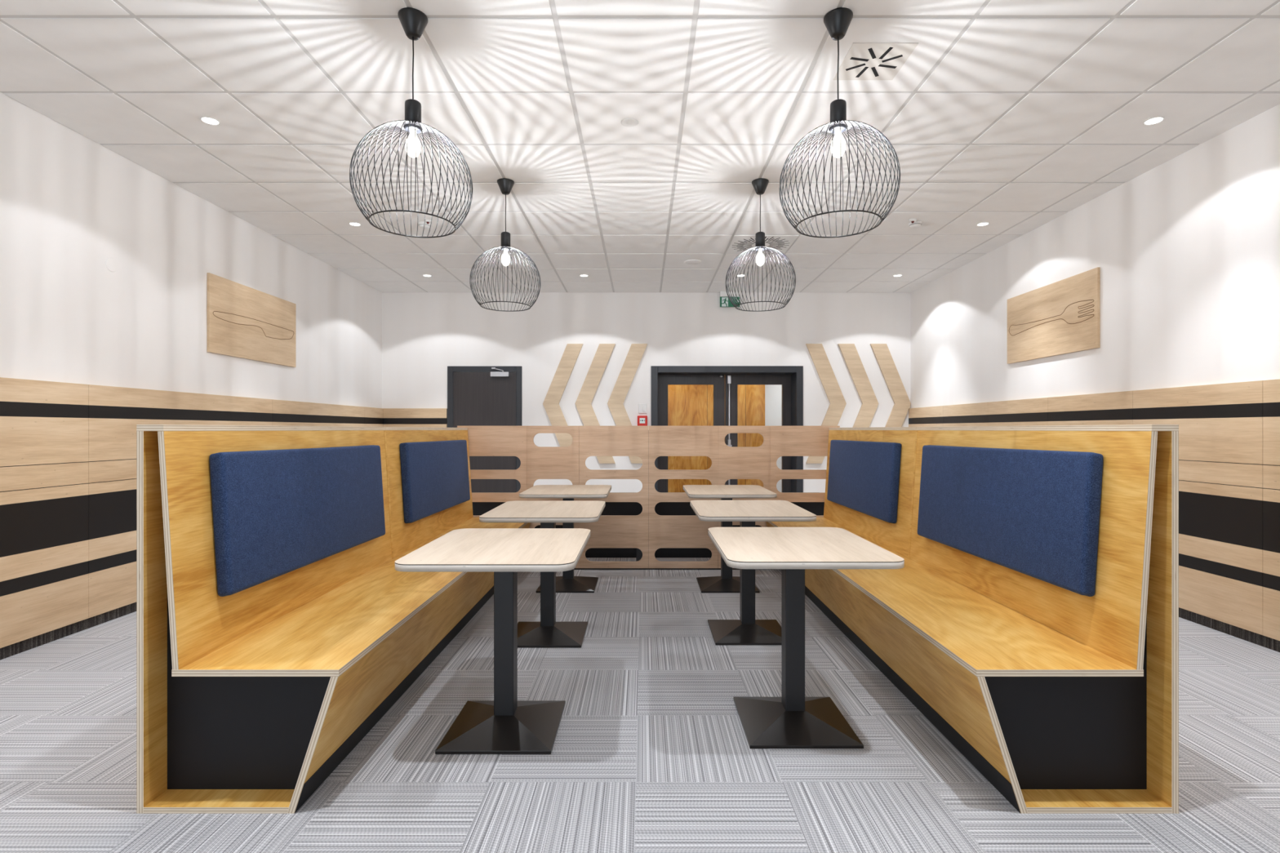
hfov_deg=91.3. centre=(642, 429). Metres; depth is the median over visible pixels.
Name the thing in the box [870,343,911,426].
board
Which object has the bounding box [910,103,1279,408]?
wall
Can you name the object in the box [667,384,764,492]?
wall
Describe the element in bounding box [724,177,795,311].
pendant lamp
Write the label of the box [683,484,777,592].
pedestal table
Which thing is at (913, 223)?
smoke detector
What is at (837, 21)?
pendant lamp
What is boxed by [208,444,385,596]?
cushion
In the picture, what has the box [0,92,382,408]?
wall
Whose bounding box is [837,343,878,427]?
board
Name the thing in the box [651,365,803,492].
door
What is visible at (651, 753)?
floor
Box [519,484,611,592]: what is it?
pedestal table
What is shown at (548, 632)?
pedestal table
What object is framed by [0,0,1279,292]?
ceiling
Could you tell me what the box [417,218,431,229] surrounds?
smoke detector
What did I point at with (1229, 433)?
wall paneling
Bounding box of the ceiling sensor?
[621,118,638,127]
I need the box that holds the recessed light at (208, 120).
[200,116,220,124]
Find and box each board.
[542,343,582,446]
[574,343,615,463]
[607,343,647,463]
[805,343,846,463]
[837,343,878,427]
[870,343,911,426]
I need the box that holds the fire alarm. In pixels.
[637,415,647,426]
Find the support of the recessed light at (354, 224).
in the ceiling
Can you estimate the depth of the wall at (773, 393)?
10.40 m
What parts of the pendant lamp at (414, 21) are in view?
lamp shade, cord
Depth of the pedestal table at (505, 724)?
2.48 m
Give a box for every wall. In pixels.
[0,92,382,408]
[382,292,910,492]
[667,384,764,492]
[764,384,782,492]
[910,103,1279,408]
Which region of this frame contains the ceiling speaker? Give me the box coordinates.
[684,259,701,264]
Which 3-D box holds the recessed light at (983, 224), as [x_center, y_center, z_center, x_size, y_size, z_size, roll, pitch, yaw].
[2.923,-1.766,5.380,0.098,0.004,0.098,0,0,0]
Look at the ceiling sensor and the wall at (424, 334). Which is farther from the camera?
the wall at (424, 334)
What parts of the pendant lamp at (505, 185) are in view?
lamp shade, cord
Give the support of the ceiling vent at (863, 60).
in the ceiling
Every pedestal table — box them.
[395,528,590,754]
[479,500,605,647]
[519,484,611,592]
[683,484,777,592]
[689,500,816,644]
[707,527,904,748]
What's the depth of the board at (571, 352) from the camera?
8.05 m
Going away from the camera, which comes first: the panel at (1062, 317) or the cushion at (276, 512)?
the cushion at (276, 512)
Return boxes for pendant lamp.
[349,7,472,238]
[469,177,540,311]
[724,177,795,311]
[778,7,900,238]
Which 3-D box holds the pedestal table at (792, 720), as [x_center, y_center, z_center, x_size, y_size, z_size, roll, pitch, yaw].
[0.618,0.834,2.575,0.632,0.743,0.775,0,0,0]
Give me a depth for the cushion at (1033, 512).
2.51 m
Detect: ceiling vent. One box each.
[725,235,799,253]
[832,42,918,79]
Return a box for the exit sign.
[720,291,740,306]
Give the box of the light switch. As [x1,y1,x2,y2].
[638,403,646,413]
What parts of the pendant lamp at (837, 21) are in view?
cord, lamp shade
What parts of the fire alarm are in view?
glass plate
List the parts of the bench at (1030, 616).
backrest, panel, seat, backrest, panel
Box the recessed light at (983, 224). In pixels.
[976,222,989,226]
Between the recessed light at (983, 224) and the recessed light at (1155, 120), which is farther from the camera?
the recessed light at (983, 224)
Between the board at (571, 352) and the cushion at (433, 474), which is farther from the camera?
the board at (571, 352)
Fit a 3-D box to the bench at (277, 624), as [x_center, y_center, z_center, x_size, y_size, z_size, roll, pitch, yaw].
[-1.272,0.595,3.666,0.634,1.220,3.405,0,0,0]
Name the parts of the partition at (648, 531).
panel, panel, panel, panel, panel, panel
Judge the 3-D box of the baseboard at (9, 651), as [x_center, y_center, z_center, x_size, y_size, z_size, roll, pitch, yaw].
[-3.365,1.172,2.540,0.012,0.066,11.080,0,0,0]
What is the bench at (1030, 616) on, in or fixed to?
on the floor
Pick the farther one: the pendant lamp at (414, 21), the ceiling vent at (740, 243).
the ceiling vent at (740, 243)
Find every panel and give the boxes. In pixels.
[207,272,296,367]
[1007,266,1100,364]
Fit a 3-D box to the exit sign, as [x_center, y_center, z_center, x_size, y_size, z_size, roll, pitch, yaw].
[1.113,-1.669,8.020,0.254,0.197,0.070,0,0,0]
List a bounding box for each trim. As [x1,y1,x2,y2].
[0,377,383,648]
[382,408,447,427]
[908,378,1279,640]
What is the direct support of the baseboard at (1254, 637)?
attached to the wall at (1186, 250)
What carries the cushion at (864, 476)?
on the bench at (1030, 616)
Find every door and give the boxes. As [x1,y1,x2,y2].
[447,366,521,492]
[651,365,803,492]
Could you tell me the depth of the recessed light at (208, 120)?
3.58 m
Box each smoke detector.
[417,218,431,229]
[908,218,921,228]
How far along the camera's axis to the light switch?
8.07 m
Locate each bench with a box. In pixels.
[136,424,530,813]
[765,424,1178,813]
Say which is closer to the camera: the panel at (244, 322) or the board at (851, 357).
the panel at (244, 322)
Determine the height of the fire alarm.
0.132 m
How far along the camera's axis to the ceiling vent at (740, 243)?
5.90 m
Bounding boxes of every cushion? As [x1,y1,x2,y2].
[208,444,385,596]
[399,440,470,523]
[826,440,901,523]
[917,444,1103,596]
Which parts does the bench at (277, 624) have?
panel, backrest, seat, panel, backrest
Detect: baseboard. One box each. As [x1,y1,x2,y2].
[0,602,136,660]
[1178,607,1279,652]
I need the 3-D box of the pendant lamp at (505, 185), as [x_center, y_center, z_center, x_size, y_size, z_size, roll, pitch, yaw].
[-0.979,-1.320,4.460,0.493,0.893,0.493,0,0,4]
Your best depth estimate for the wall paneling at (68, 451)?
3.69 m
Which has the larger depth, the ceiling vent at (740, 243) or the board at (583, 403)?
the board at (583, 403)
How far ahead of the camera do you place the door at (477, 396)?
8.07 m
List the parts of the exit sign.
sign plate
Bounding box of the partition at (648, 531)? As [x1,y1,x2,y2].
[457,426,839,569]
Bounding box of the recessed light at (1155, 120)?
[1142,116,1164,124]
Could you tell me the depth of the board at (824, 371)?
8.05 m
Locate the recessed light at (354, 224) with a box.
[348,222,360,226]
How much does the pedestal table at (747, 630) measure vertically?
0.743 m
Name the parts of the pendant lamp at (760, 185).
lamp shade, cord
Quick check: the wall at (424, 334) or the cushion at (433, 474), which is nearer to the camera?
the cushion at (433, 474)
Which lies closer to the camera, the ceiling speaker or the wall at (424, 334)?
the ceiling speaker
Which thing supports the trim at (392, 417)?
attached to the wall at (424, 334)
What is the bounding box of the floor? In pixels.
[0,557,1279,852]
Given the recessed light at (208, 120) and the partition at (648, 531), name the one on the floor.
the partition at (648, 531)

